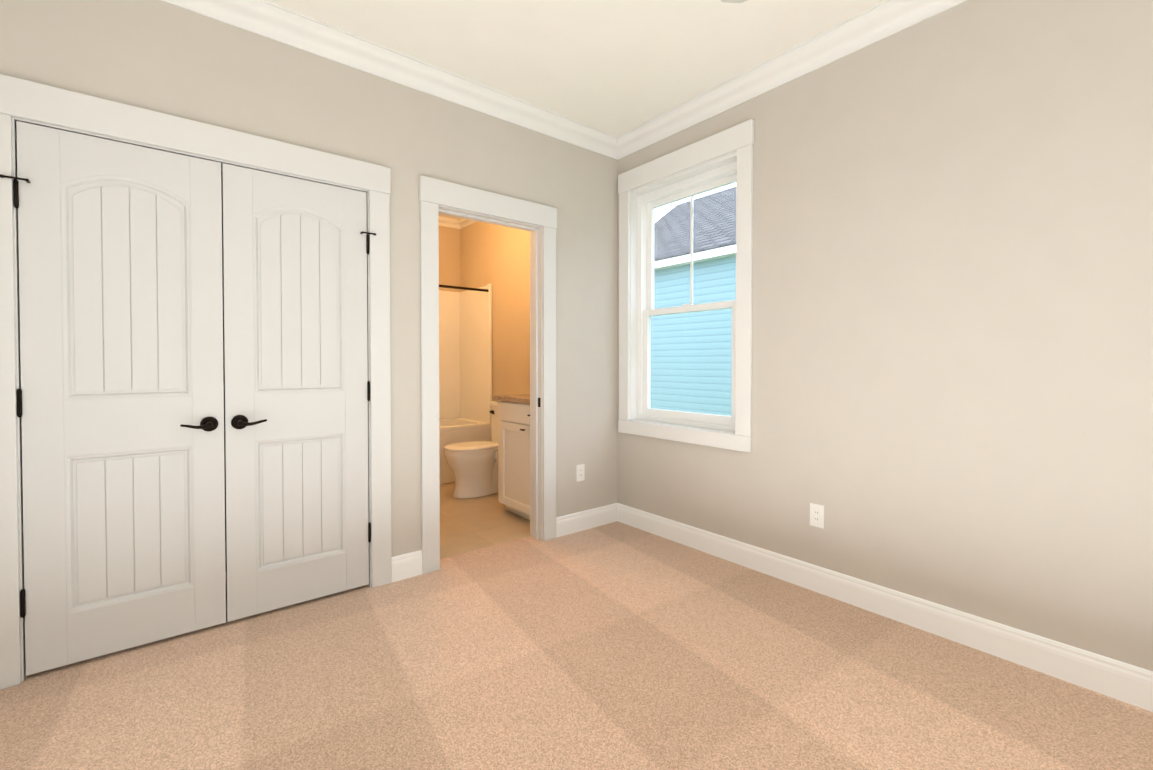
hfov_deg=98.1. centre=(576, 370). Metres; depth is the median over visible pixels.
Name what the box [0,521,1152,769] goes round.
floor carpet
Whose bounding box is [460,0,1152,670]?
wall
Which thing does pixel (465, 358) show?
shower
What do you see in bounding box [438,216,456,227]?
crown molding
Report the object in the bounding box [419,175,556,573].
door frame
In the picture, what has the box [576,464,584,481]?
electrical outlet
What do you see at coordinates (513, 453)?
bathroom vanity
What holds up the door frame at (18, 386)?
attached to the wall at (160, 56)
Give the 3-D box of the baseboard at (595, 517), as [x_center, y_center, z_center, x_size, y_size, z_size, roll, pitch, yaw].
[0.074,1.040,3.490,0.550,0.130,0.015,-1,1,-39]
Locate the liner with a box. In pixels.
[630,151,736,433]
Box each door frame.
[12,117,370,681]
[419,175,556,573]
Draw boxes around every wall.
[0,0,617,556]
[438,225,460,291]
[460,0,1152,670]
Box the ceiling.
[267,0,884,219]
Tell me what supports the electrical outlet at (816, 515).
attached to the wall at (953, 308)
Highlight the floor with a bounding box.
[440,482,530,558]
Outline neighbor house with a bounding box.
[650,187,735,415]
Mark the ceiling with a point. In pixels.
(616, 68)
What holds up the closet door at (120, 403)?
in the wall at (160, 56)
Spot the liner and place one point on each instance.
(695, 171)
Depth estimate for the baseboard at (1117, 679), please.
2.14 m
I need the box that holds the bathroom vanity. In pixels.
[493,394,529,519]
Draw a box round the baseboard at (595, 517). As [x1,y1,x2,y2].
[556,503,615,537]
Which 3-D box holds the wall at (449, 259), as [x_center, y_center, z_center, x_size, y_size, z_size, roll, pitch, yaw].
[-1.969,-0.291,5.184,1.620,2.740,0.100,-1,1,-39]
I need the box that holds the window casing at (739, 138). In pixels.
[618,119,753,451]
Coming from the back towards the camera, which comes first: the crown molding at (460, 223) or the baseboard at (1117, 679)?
the crown molding at (460, 223)
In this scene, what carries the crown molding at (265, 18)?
attached to the wall at (160, 56)
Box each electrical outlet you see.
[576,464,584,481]
[810,503,823,528]
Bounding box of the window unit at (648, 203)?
[637,161,736,430]
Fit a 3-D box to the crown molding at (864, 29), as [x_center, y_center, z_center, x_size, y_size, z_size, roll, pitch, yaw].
[1.485,-1.560,2.092,0.095,0.108,3.900,-1,1,-39]
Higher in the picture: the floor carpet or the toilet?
the toilet
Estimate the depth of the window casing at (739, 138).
2.95 m
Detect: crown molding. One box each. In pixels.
[161,0,616,156]
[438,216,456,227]
[456,218,476,228]
[609,0,967,159]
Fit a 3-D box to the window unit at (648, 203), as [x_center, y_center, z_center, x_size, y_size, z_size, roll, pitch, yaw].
[0.744,-0.441,3.290,0.100,1.599,0.860,-1,1,-39]
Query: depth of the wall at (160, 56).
2.66 m
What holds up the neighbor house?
on the ground
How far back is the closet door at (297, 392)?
2.36 m
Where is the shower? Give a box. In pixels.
[439,284,491,483]
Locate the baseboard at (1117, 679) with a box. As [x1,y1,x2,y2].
[616,503,1152,711]
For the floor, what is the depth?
3.61 m
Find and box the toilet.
[443,401,497,498]
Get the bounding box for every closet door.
[0,121,225,675]
[222,163,375,621]

